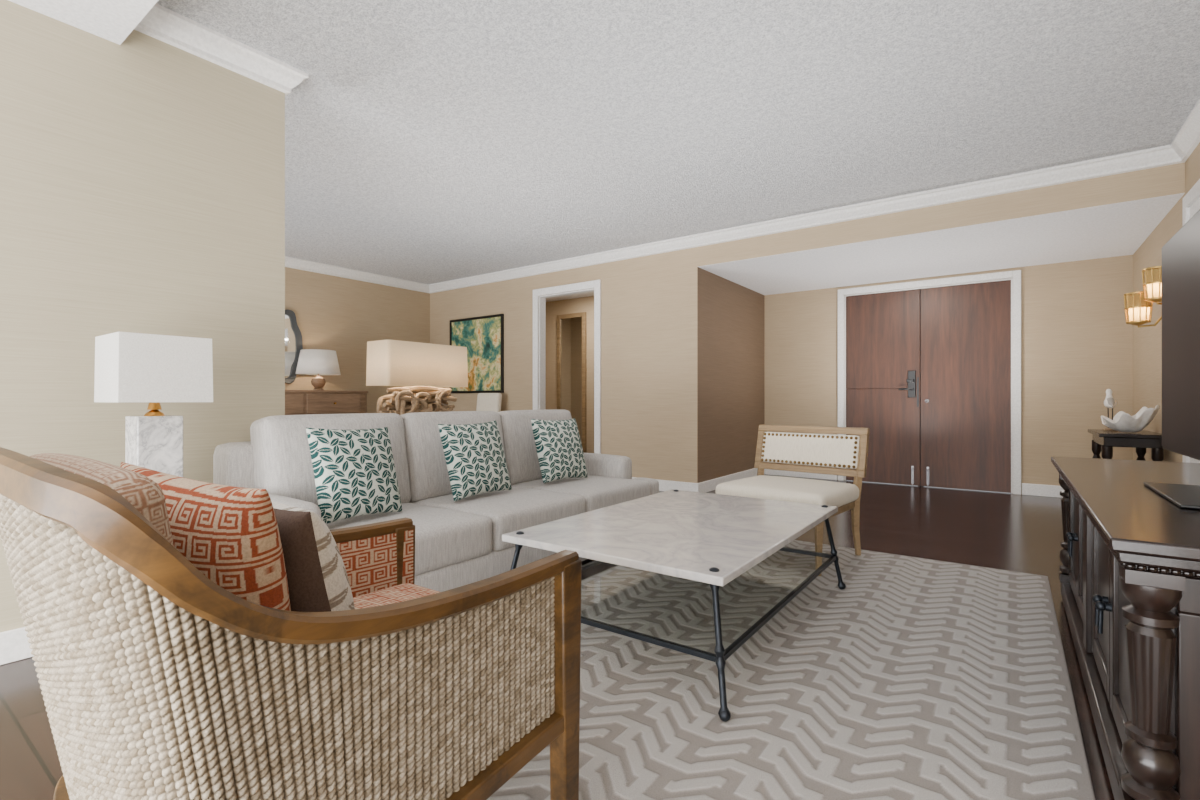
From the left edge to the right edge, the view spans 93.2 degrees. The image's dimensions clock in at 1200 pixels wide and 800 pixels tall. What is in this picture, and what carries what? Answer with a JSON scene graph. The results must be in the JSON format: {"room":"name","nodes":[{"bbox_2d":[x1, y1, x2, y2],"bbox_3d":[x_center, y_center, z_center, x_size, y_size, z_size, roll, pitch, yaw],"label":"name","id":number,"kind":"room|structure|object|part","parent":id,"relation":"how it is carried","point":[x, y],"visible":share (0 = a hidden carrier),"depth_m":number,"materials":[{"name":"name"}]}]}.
{"room":"hotel room","nodes":[
{"label":"hotel room","id":0,"kind":"room"},
{"bbox_2d":[0,0,284,664],"bbox_3d":[-2.959,-0.375,1.457,0.158,2.810,4.090,0,0,36],"label":"wall","id":1,"kind":"structure","parent":0,"point":[142,178],"depth_m":2.52,"materials":[{"name":"beige paint"}]},
{"bbox_2d":[134,3,308,92],"bbox_3d":[-1.857,-1.722,2.802,0.085,0.115,0.788,0,0,36],"label":"trim","id":2,"kind":"structure","parent":1,"relation":"attached to","point":[161,23],"depth_m":2.77,"materials":[{"name":"white paint"}]},
{"bbox_2d":[285,267,429,412],"bbox_3d":[-5.109,-0.375,5.562,0.100,2.810,8.220,0,0,36],"label":"wall","id":3,"kind":"structure","parent":0,"point":[341,315],"depth_m":7.81,"materials":[{"name":"beige paint"}]},
{"bbox_2d":[285,309,302,383],"bbox_3d":[-4.014,-0.670,6.955,0.040,0.934,0.721,0,0,36],"label":"wall mirror","id":4,"kind":"object","parent":3,"relation":"attached to","point":[293,336],"visible":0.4,"depth_m":7.13,"materials":[{"name":"grey metal"}]},
{"bbox_2d":[285,315,295,377],"bbox_3d":[-4.021,-0.670,6.960,0.001,0.795,0.572,0,0,36],"label":"mirror glass","id":5,"kind":"object","parent":4,"relation":"attached to","point":[290,338],"depth_m":7.12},
{"bbox_2d":[285,256,429,292],"bbox_3d":[-5.034,-1.722,5.508,0.085,0.115,8.220,0,0,36],"label":"trim","id":6,"kind":"structure","parent":3,"relation":"attached to","point":[290,262],"depth_m":7.77,"materials":[{"name":"white paint"}]},
{"bbox_2d":[0,474,1113,799],"bbox_3d":[-1.051,1.080,3.971,8.540,0.100,10.400,0,0,36],"label":"floor","id":7,"kind":"structure","parent":0,"point":[989,529],"depth_m":3.91,"materials":[{"name":"brown wood"}]},
{"bbox_2d":[285,390,367,414],"bbox_3d":[-3.701,0.455,6.876,0.550,1.150,1.750,0,0,36],"label":"dresser","id":8,"kind":"object","parent":7,"relation":"on","point":[297,402],"visible":0.19,"depth_m":6.92,"materials":[{"name":"brown wood"}]},
{"bbox_3d":[-3.714,0.043,6.441,0.020,0.235,0.680,0,0,36],"label":"drawer","id":9,"kind":"part","parent":8,"relation":"part of","materials":[{"name":"brown wood"}]},
{"bbox_2d":[296,349,340,389],"bbox_3d":[-3.541,-0.371,7.131,0.510,0.500,0.510,0,0,36],"label":"table lamp","id":10,"kind":"object","parent":8,"relation":"on","point":[317,362],"visible":0.98,"depth_m":6.96,"materials":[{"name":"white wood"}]},
{"bbox_3d":[-3.541,-0.471,7.131,0.510,0.300,0.510,0,0,36],"label":"lamp shade","id":11,"kind":"part","parent":10,"relation":"part of","materials":[{"name":"white fabric"}]},
{"bbox_3d":[-3.291,0.043,7.024,0.020,0.235,0.680,0,0,36],"label":"drawer","id":12,"kind":"part","parent":8,"relation":"part of","materials":[{"name":"brown wood"}]},
{"bbox_2d":[213,409,658,591],"bbox_3d":[-0.701,0.550,3.347,1.020,0.960,2.504,0,0,36],"label":"sofa","id":13,"kind":"object","parent":7,"relation":"on","point":[459,543],"visible":0.43,"depth_m":2.91,"materials":[{"name":"grey fabric"}]},
{"bbox_3d":[-1.033,0.510,3.587,0.200,0.620,2.440,0,0,36],"label":"frame","id":14,"kind":"part","parent":13,"relation":"part of","materials":[{"name":"grey fabric"}]},
{"bbox_3d":[-1.465,0.680,2.462,0.760,0.546,0.174,0,0,36],"label":"arm","id":15,"kind":"part","parent":13,"relation":"part of","materials":[{"name":"grey fabric"}]},
{"bbox_2d":[250,413,410,505],"bbox_3d":[-1.343,0.335,2.894,0.280,0.522,0.740,-12,-7,35],"label":"cushion","id":16,"kind":"object","parent":13,"relation":"on","point":[280,456],"depth_m":2.64,"materials":[{"name":"grey fabric"}]},
{"bbox_2d":[306,427,401,523],"bbox_3d":[-1.120,0.332,2.613,0.200,0.426,0.441,0,0,32],"label":"throw pillow","id":17,"kind":"object","parent":13,"relation":"on","point":[354,471],"visible":1,"depth_m":2.52,"materials":[{"name":"fabric"}]},
{"bbox_2d":[326,503,491,575],"bbox_3d":[-1.047,0.655,2.680,0.800,0.213,0.737,0,0,36],"label":"seat cushion","id":18,"kind":"object","parent":13,"relation":"on","point":[448,541],"depth_m":2.59,"materials":[{"name":"grey fabric"}]},
{"bbox_2d":[400,411,505,501],"bbox_3d":[-0.907,0.335,3.496,0.280,0.522,0.740,-12,-7,35],"label":"cushion","id":19,"kind":"object","parent":13,"relation":"on","point":[429,481],"depth_m":3.22,"materials":[{"name":"grey fabric"}]},
{"bbox_2d":[438,420,511,501],"bbox_3d":[-0.703,0.332,3.225,0.202,0.419,0.430,0,0,33],"label":"throw pillow","id":20,"kind":"object","parent":13,"relation":"on","point":[475,459],"visible":1,"depth_m":3.13,"materials":[{"name":"fabric"}]},
{"bbox_2d":[409,487,584,550],"bbox_3d":[-0.612,0.655,3.282,0.800,0.213,0.737,0,0,36],"label":"seat cushion","id":21,"kind":"object","parent":13,"relation":"on","point":[518,508],"depth_m":3.06,"materials":[{"name":"grey fabric"}]},
{"bbox_3d":[-0.693,0.845,3.341,0.980,0.220,2.400,0,0,36],"label":"frame","id":22,"kind":"part","parent":13,"relation":"part of","materials":[{"name":"grey fabric"}]},
{"bbox_2d":[497,409,571,484],"bbox_3d":[-0.472,0.335,4.098,0.280,0.522,0.740,-11,-6,35],"label":"cushion","id":23,"kind":"object","parent":13,"relation":"on","point":[522,462],"depth_m":3.83,"materials":[{"name":"grey fabric"}]},
{"bbox_2d":[531,418,587,482],"bbox_3d":[-0.269,0.332,3.824,0.205,0.419,0.432,0,0,44],"label":"throw pillow","id":24,"kind":"object","parent":13,"relation":"on","point":[559,449],"visible":1,"depth_m":3.72,"materials":[{"name":"fabric"}]},
{"bbox_2d":[511,475,649,511],"bbox_3d":[-0.176,0.655,3.884,0.800,0.213,0.737,0,0,36],"label":"seat cushion","id":25,"kind":"object","parent":13,"relation":"on","point":[598,491],"depth_m":3.69,"materials":[{"name":"grey fabric"}]},
{"bbox_3d":[-0.099,0.680,4.349,0.760,0.546,0.174,0,0,36],"label":"arm","id":26,"kind":"part","parent":13,"relation":"part of","materials":[{"name":"grey fabric"}]},
{"bbox_2d":[633,477,658,494],"bbox_3d":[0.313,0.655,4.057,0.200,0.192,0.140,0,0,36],"label":"seat cushion","id":27,"kind":"object","parent":13,"relation":"on","point":[653,483],"depth_m":3.99,"materials":[{"name":"grey fabric"}]},
{"bbox_2d":[476,393,501,411],"bbox_3d":[-1.663,0.466,7.696,0.460,1.128,0.537,0,0,36],"label":"dining chair","id":28,"kind":"object","parent":7,"relation":"on","point":[485,401],"visible":0.23,"depth_m":7.79,"materials":[{"name":"beige fabric"}]},
{"bbox_2d":[487,540,1094,799],"bbox_3d":[0.544,1.022,2.273,2.135,0.016,4.020,0,0,36],"label":"rug","id":29,"kind":"object","parent":7,"relation":"on","point":[917,678],"visible":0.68,"depth_m":1.98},
{"bbox_2d":[0,447,581,799],"bbox_3d":[-0.586,0.540,1.154,0.776,0.947,0.928,0,0,36],"label":"woven armchair","id":30,"kind":"object","parent":29,"relation":"on","point":[158,681],"visible":0.98,"depth_m":0.79,"materials":[{"name":"beige wicker"}]},
{"bbox_2d":[29,453,173,545],"bbox_3d":[-0.772,0.324,0.877,0.520,0.480,0.100,0,8,36],"label":"cushion","id":31,"kind":"object","parent":30,"relation":"on","point":[141,491],"depth_m":0.73,"materials":[{"name":"fabric"}]},
{"bbox_2d":[120,462,290,610],"bbox_3d":[-0.685,0.326,0.980,0.432,0.426,0.163,0,0,27],"label":"throw pillow","id":32,"kind":"object","parent":30,"relation":"on","point":[230,534],"visible":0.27,"depth_m":0.87,"materials":[{"name":"fabric"}]},
{"bbox_3d":[-0.589,0.229,1.150,0.776,0.325,0.920,0,0,36],"label":"rail","id":33,"kind":"part","parent":30,"relation":"part of","materials":[{"name":"brown wood"}]},
{"bbox_3d":[-0.558,0.734,1.193,0.770,0.040,0.813,0,0,36],"label":"rail","id":34,"kind":"part","parent":30,"relation":"part of","materials":[{"name":"brown wood"}]},
{"bbox_2d":[271,501,354,611],"bbox_3d":[-0.610,0.372,1.102,0.385,0.370,0.190,0,0,42],"label":"throw pillow","id":35,"kind":"object","parent":30,"relation":"on","point":[317,578],"visible":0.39,"depth_m":0.97,"materials":[{"name":"fabric"}]},
{"bbox_2d":[353,583,439,608],"bbox_3d":[-0.531,0.614,1.236,0.600,0.210,0.720,0,0,36],"label":"seat cushion","id":36,"kind":"object","parent":30,"relation":"on","point":[365,595],"depth_m":1.54,"materials":[{"name":"fabric"}]},
{"bbox_3d":[-0.593,0.694,1.688,0.052,0.640,0.070,0,0,36],"label":"leg","id":37,"kind":"part","parent":30,"relation":"part of","materials":[{"name":"brown wood"}]},
{"bbox_3d":[-0.082,0.694,1.319,0.052,0.640,0.070,0,0,36],"label":"leg","id":38,"kind":"part","parent":30,"relation":"part of","materials":[{"name":"brown wood"}]},
{"bbox_2d":[502,489,845,721],"bbox_3d":[0.428,0.786,2.715,1.068,0.454,1.578,0,0,36],"label":"coffee table","id":39,"kind":"object","parent":29,"relation":"on","point":[712,539],"visible":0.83,"depth_m":2.40,"materials":[{"name":"white stone"}]},
{"bbox_3d":[-0.392,0.804,2.404,0.138,0.419,0.039,0,0,-13],"label":"leg","id":40,"kind":"part","parent":39,"relation":"part of","materials":[{"name":"grey metal"}]},
{"bbox_3d":[0.428,0.839,2.715,0.988,0.018,1.494,0,0,36],"label":"stretcher frame","id":41,"kind":"part","parent":39,"relation":"part of","materials":[{"name":"grey metal"}]},
{"bbox_3d":[0.389,0.804,1.839,0.039,0.419,0.138,0,0,-5],"label":"leg","id":42,"kind":"part","parent":39,"relation":"part of","materials":[{"name":"grey metal"}]},
{"bbox_3d":[1.248,0.804,3.025,0.138,0.419,0.039,0,0,-13],"label":"leg","id":43,"kind":"part","parent":39,"relation":"part of","materials":[{"name":"grey metal"}]},
{"bbox_2d":[715,424,869,575],"bbox_3d":[1.244,0.597,3.716,0.770,0.834,0.718,0,0,43],"label":"accent chair","id":44,"kind":"object","parent":29,"relation":"on","point":[828,450],"visible":0.88,"depth_m":3.72,"materials":[{"name":"beige fabric"}]},
{"bbox_3d":[1.188,0.597,4.150,0.061,0.834,0.156,0,0,43],"label":"leg","id":45,"kind":"part","parent":44,"relation":"part of","materials":[{"name":"brown wood"}]},
{"bbox_3d":[1.217,0.599,3.687,0.720,0.150,0.640,0,0,43],"label":"seat","id":46,"kind":"part","parent":44,"relation":"part of","materials":[{"name":"beige fabric"}]},
{"bbox_3d":[1.427,0.342,3.913,0.661,0.205,0.064,0,0,43],"label":"nailhead trim","id":47,"kind":"part","parent":44,"relation":"part of","materials":[{"name":"white fabric"}]},
{"bbox_3d":[1.449,0.341,3.937,0.770,0.315,0.113,0,0,43],"label":"backrest","id":48,"kind":"part","parent":44,"relation":"part of","materials":[{"name":"white fabric"}]},
{"bbox_3d":[1.271,0.843,3.286,0.046,0.342,0.054,0,0,-2],"label":"leg","id":49,"kind":"part","parent":44,"relation":"part of","materials":[{"name":"brown wood"}]},
{"bbox_3d":[1.214,0.671,3.683,0.680,0.045,0.590,0,0,43],"label":"seat rail","id":50,"kind":"part","parent":44,"relation":"part of","materials":[{"name":"brown wood"}]},
{"bbox_3d":[1.681,0.597,3.692,0.061,0.834,0.156,0,0,43],"label":"leg","id":51,"kind":"part","parent":44,"relation":"part of","materials":[{"name":"brown wood"}]},
{"bbox_2d":[1051,456,1199,799],"bbox_3d":[2.022,0.665,1.937,0.655,0.730,2.210,0,0,36],"label":"media console","id":52,"kind":"object","parent":7,"relation":"on","point":[1129,574],"visible":1,"depth_m":1.28,"materials":[{"name":"brown wood"}]},
{"bbox_3d":[2.126,0.643,2.559,0.037,0.094,0.028,0,0,36],"label":"handle","id":53,"kind":"part","parent":52,"relation":"part of","materials":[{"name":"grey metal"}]},
{"bbox_3d":[2.085,0.643,2.503,0.037,0.094,0.028,0,0,36],"label":"handle","id":54,"kind":"part","parent":52,"relation":"part of","materials":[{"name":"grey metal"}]},
{"bbox_3d":[2.260,0.650,2.691,0.025,0.530,0.430,0,0,36],"label":"door","id":55,"kind":"part","parent":52,"relation":"part of","materials":[{"name":"brown wood"}]},
{"bbox_3d":[1.999,0.650,2.331,0.025,0.530,0.440,0,0,36],"label":"door","id":56,"kind":"part","parent":52,"relation":"part of","materials":[{"name":"brown wood"}]},
{"bbox_3d":[1.528,0.643,1.733,0.037,0.094,0.028,0,0,36],"label":"handle","id":57,"kind":"part","parent":52,"relation":"part of","materials":[{"name":"grey metal"}]},
{"bbox_3d":[1.671,0.650,1.877,0.025,0.530,0.460,0,0,36],"label":"door","id":58,"kind":"part","parent":52,"relation":"part of","materials":[{"name":"brown wood"}]},
{"bbox_3d":[1.487,0.643,1.677,0.037,0.094,0.028,0,0,36],"label":"handle","id":59,"kind":"part","parent":52,"relation":"part of","materials":[{"name":"grey metal"}]},
{"bbox_3d":[1.395,0.650,1.496,0.025,0.530,0.460,0,0,36],"label":"door","id":60,"kind":"part","parent":52,"relation":"part of","materials":[{"name":"brown wood"}]},
{"bbox_3d":[2.020,0.366,1.931,0.609,0.017,2.118,0,0,36],"label":"bead moulding","id":61,"kind":"part","parent":52,"relation":"part of","materials":[{"name":"brown wood"}]},
{"bbox_2d":[1143,209,1199,509],"bbox_3d":[1.867,-0.164,1.710,0.260,0.925,1.460,0,0,36],"label":"television","id":62,"kind":"object","parent":52,"relation":"on","point":[1181,253],"visible":1,"depth_m":1.99,"materials":[{"name":"black plastic"}]},
{"bbox_3d":[1.481,0.652,1.124,0.480,0.525,0.022,0,0,36],"label":"panel","id":63,"kind":"part","parent":52,"relation":"part of","materials":[{"name":"brown wood"}]},
{"bbox_2d":[1088,429,1163,460],"bbox_3d":[4.365,0.647,4.717,0.400,0.765,0.840,0,0,36],"label":"table","id":64,"kind":"object","parent":7,"relation":"on","point":[1103,442],"visible":0.23,"depth_m":4.47,"materials":[{"name":"brown wood"}]},
{"bbox_3d":[4.447,0.695,5.077,0.068,0.670,0.068,0,0,36],"label":"leg","id":65,"kind":"part","parent":64,"relation":"part of","materials":[{"name":"brown wood"}]},
{"bbox_3d":[4.048,0.695,4.526,0.068,0.670,0.068,0,0,36],"label":"leg","id":66,"kind":"part","parent":64,"relation":"part of","materials":[{"name":"brown wood"}]},
{"bbox_2d":[1103,389,1116,430],"bbox_3d":[4.416,0.083,4.907,0.100,0.362,0.292,0,0,36],"label":"bird figurine","id":67,"kind":"object","parent":64,"relation":"on","point":[1109,402],"visible":0.88,"depth_m":4.89,"materials":[{"name":"white ceramic"}]},
{"bbox_2d":[1101,405,1159,431],"bbox_3d":[4.249,0.148,4.548,0.357,0.220,0.481,0,0,36],"label":"shell bowl","id":68,"kind":"object","parent":64,"relation":"on","point":[1122,421],"visible":1,"depth_m":4.45,"materials":[{"name":"white ceramic"}]},
{"bbox_3d":[4.682,0.695,4.907,0.068,0.670,0.068,0,0,36],"label":"leg","id":69,"kind":"part","parent":64,"relation":"part of","materials":[{"name":"brown wood"}]},
{"bbox_3d":[4.283,0.695,4.356,0.068,0.670,0.068,0,0,36],"label":"leg","id":70,"kind":"part","parent":64,"relation":"part of","materials":[{"name":"brown wood"}]},
{"bbox_3d":[-1.822,0.720,2.257,0.470,0.620,0.470,0,0,36],"label":"end table","id":71,"kind":"object","parent":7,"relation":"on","visible":0},
{"bbox_2d":[94,332,212,476],"bbox_3d":[-1.799,0.079,2.290,0.306,0.660,0.306,0,0,36],"label":"table lamp","id":72,"kind":"object","parent":71,"relation":"on","point":[154,369],"visible":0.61,"depth_m":2.21,"materials":[{"name":"fabric"}]},
{"bbox_3d":[-1.799,-0.121,2.290,0.306,0.260,0.306,0,0,36],"label":"lamp shade","id":73,"kind":"part","parent":72,"relation":"part of","materials":[{"name":"white fabric"}]},
{"bbox_3d":[-1.799,-0.064,2.290,0.070,0.255,0.070,0,0,36],"label":"stem","id":74,"kind":"part","parent":72,"relation":"part of","materials":[{"name":"gold metal"}]},
{"bbox_3d":[-1.304,0.630,4.030,0.380,0.800,1.600,0,0,36],"label":"table","id":75,"kind":"object","parent":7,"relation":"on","visible":0},
{"bbox_2d":[366,340,467,414],"bbox_3d":[-1.297,-0.086,4.075,0.270,0.624,0.690,0,0,36],"label":"lamp","id":76,"kind":"object","parent":75,"relation":"on","point":[419,368],"visible":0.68,"depth_m":3.93,"materials":[{"name":"beige fabric"}]},
{"bbox_3d":[-1.297,-0.248,4.075,0.270,0.300,0.690,0,0,36],"label":"lamp shade","id":77,"kind":"part","parent":76,"relation":"part of","materials":[{"name":"fabric"}]},
{"bbox_2d":[546,296,593,452],"bbox_3d":[-0.400,-0.345,8.400,3.900,2.750,1.660,0,0,36],"label":"wall","id":78,"kind":"structure","parent":0,"point":[583,304],"depth_m":9.39,"materials":[{"name":"beige paint"}]},
{"bbox_2d":[557,312,586,452],"bbox_3d":[-0.470,-0.195,9.327,0.600,2.450,0.040,0,0,36],"label":"door","id":79,"kind":"structure","parent":78,"relation":"in","point":[571,328],"depth_m":9.30,"materials":[{"name":"brown wood"}]},
{"bbox_2d":[546,292,593,301],"bbox_3d":[-0.400,-1.720,8.400,3.900,0.100,1.660,0,0,36],"label":"ceiling","id":80,"kind":"structure","parent":0,"point":[587,294],"depth_m":9.15,"materials":[{"name":"white paint"}]},
{"bbox_2d":[157,0,1199,284],"bbox_3d":[-1.655,-1.830,3.136,8.540,0.100,8.340,0,0,36],"label":"ceiling","id":81,"kind":"structure","parent":0,"point":[428,142],"depth_m":3.42,"materials":[{"name":"white paint"}]},
{"bbox_2d":[8,0,157,44],"bbox_3d":[-1.423,-1.675,-0.089,4.180,0.210,3.387,0,0,36],"label":"ceiling beam","id":82,"kind":"structure","parent":81,"relation":"attached to","point":[111,20],"depth_m":2.30,"materials":[{"name":"white paint"}]},
{"bbox_2d":[697,267,764,482],"bbox_3d":[1.630,-0.210,7.043,0.101,2.480,2.079,0,0,36],"label":"wall","id":83,"kind":"structure","parent":0,"point":[730,315],"depth_m":6.83,"materials":[{"name":"beige paint"}]},
{"bbox_2d":[697,468,764,492],"bbox_3d":[1.671,0.968,7.001,0.018,0.125,2.098,0,0,36],"label":"baseboard","id":84,"kind":"structure","parent":83,"relation":"attached to","point":[710,485],"depth_m":6.68,"materials":[{"name":"white paint"}]},
{"bbox_2d":[430,162,1184,482],"bbox_3d":[0.714,-0.375,6.495,8.440,2.810,0.120,0,0,36],"label":"wall","id":85,"kind":"structure","parent":0,"point":[649,303],"depth_m":6.41,"materials":[{"name":"beige paint"}]},
{"bbox_2d":[450,314,503,392],"bbox_3d":[-1.802,-0.650,8.221,1.120,1.100,0.035,0,0,36],"label":"painting","id":86,"kind":"object","parent":85,"relation":"attached to","point":[483,336],"visible":0.86,"depth_m":8.13,"materials":[{"name":"multicoloured paper"}]},
{"bbox_2d":[533,280,600,453],"bbox_3d":[-0.407,-0.220,7.291,1.110,2.500,0.145,0,0,36],"label":"door frame","id":87,"kind":"structure","parent":85,"relation":"attached to","point":[539,301],"depth_m":7.37,"materials":[{"name":"white paint"}]},
{"bbox_2d":[632,477,696,491],"bbox_3d":[0.540,0.968,6.536,1.270,0.125,0.018,0,0,36],"label":"baseboard","id":88,"kind":"structure","parent":85,"relation":"attached to","point":[664,485],"depth_m":6.31,"materials":[{"name":"white paint"}]},
{"bbox_2d":[429,145,1183,292],"bbox_3d":[0.695,-1.722,6.383,8.340,0.115,0.085,0,0,36],"label":"trim","id":89,"kind":"structure","parent":85,"relation":"attached to","point":[1166,155],"depth_m":5.11,"materials":[{"name":"white paint"}]},
{"bbox_2d":[704,198,1179,294],"bbox_3d":[3.253,-1.500,6.003,3.950,0.100,2.060,0,0,36],"label":"ceiling","id":90,"kind":"structure","parent":0,"point":[1118,231],"depth_m":5.57,"materials":[{"name":"white paint"}]},
{"bbox_2d":[765,255,1132,493],"bbox_3d":[3.828,-0.210,6.797,3.750,2.480,0.100,0,0,36],"label":"wall","id":91,"kind":"structure","parent":0,"point":[1077,340],"depth_m":6.06,"materials":[{"name":"beige paint"}]},
{"bbox_2d":[765,469,837,479],"bbox_3d":[2.670,0.968,7.562,0.942,0.125,0.018,0,0,36],"label":"baseboard","id":92,"kind":"structure","parent":91,"relation":"attached to","point":[767,471],"depth_m":7.55,"materials":[{"name":"white paint"}]},
{"bbox_2d":[846,289,920,485],"bbox_3d":[3.485,-0.150,6.980,0.860,2.360,0.144,0,0,36],"label":"door","id":93,"kind":"structure","parent":91,"relation":"in","point":[883,330],"depth_m":6.96,"materials":[{"name":"brown wood"}]},
{"bbox_3d":[3.674,-0.129,6.804,0.155,0.031,0.079,0,0,36],"label":"lever handle","id":94,"kind":"part","parent":93,"relation":"part of","materials":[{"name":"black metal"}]},
{"bbox_3d":[3.790,-0.095,6.763,0.020,0.350,0.009,0,0,36],"label":"latch plate","id":95,"kind":"part","parent":93,"relation":"part of","materials":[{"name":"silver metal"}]},
{"bbox_2d":[838,270,1020,494],"bbox_3d":[3.826,-0.193,6.736,1.890,2.445,0.060,0,0,36],"label":"door frame","id":96,"kind":"structure","parent":91,"relation":"attached to","point":[1014,276],"depth_m":6.30,"materials":[{"name":"white paint"}]},
{"bbox_2d":[921,280,1010,492],"bbox_3d":[4.167,-0.150,6.491,0.871,2.344,0.098,0,0,36],"label":"door","id":97,"kind":"structure","parent":91,"relation":"in","point":[966,329],"depth_m":6.48,"materials":[{"name":"brown wood"}]},
{"bbox_2d":[1022,483,1063,497],"bbox_3d":[4.951,0.968,5.910,0.890,0.125,0.018,0,0,36],"label":"baseboard","id":98,"kind":"structure","parent":91,"relation":"attached to","point":[1027,489],"depth_m":6.06,"materials":[{"name":"white paint"}]},
{"bbox_2d":[1133,142,1199,461],"bbox_3d":[2.367,-0.375,1.496,0.100,2.810,10.400,0,0,36],"label":"wall","id":99,"kind":"structure","parent":0,"point":[1147,341],"depth_m":4.84,"materials":[{"name":"beige paint"}]},
{"bbox_2d":[1124,266,1161,327],"bbox_3d":[4.236,-0.779,4.349,0.229,0.414,0.441,0,0,21],"label":"wall sconce","id":100,"kind":"object","parent":99,"relation":"attached to","point":[1138,306],"visible":0.69,"depth_m":4.41,"materials":[{"name":"gold metal"}]},
{"bbox_3d":[4.259,-0.725,4.485,0.142,0.210,0.142,0,0,36],"label":"lamp shade","id":101,"kind":"part","parent":100,"relation":"part of","materials":[{"name":"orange glass"}]},
{"bbox_3d":[4.298,-0.636,4.433,0.119,0.127,0.250,0,0,-37],"label":"arm","id":102,"kind":"part","parent":100,"relation":"part of","materials":[{"name":"gold metal"}]},
{"bbox_3d":[4.163,-0.865,4.233,0.142,0.210,0.142,0,0,36],"label":"lamp shade","id":103,"kind":"part","parent":100,"relation":"part of","materials":[{"name":"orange glass"}]},
{"bbox_3d":[4.192,-0.735,4.254,0.191,0.045,0.120,0,0,-36],"label":"arm","id":104,"kind":"part","parent":100,"relation":"part of","materials":[{"name":"gold metal"}]},
{"bbox_2d":[1171,99,1199,161],"bbox_3d":[2.647,-1.722,2.041,0.085,0.115,4.830,0,0,36],"label":"trim","id":105,"kind":"structure","parent":99,"relation":"attached to","point":[1187,139],"depth_m":3.70,"materials":[{"name":"white paint"}]},
{"bbox_2d":[1183,179,1199,462],"bbox_3d":[3.687,-0.180,3.430,0.030,2.420,1.160,0,0,36],"label":"door frame","id":106,"kind":"structure","parent":99,"relation":"attached to","point":[1193,194],"depth_m":3.79,"materials":[{"name":"white paint"}]},
{"bbox_2d":[1190,197,1199,462],"bbox_3d":[3.691,-0.140,3.427,0.020,2.320,0.980,0,0,36],"label":"door","id":107,"kind":"structure","parent":99,"relation":"in","point":[1195,206],"depth_m":3.71,"materials":[{"name":"white paint"}]}
]}

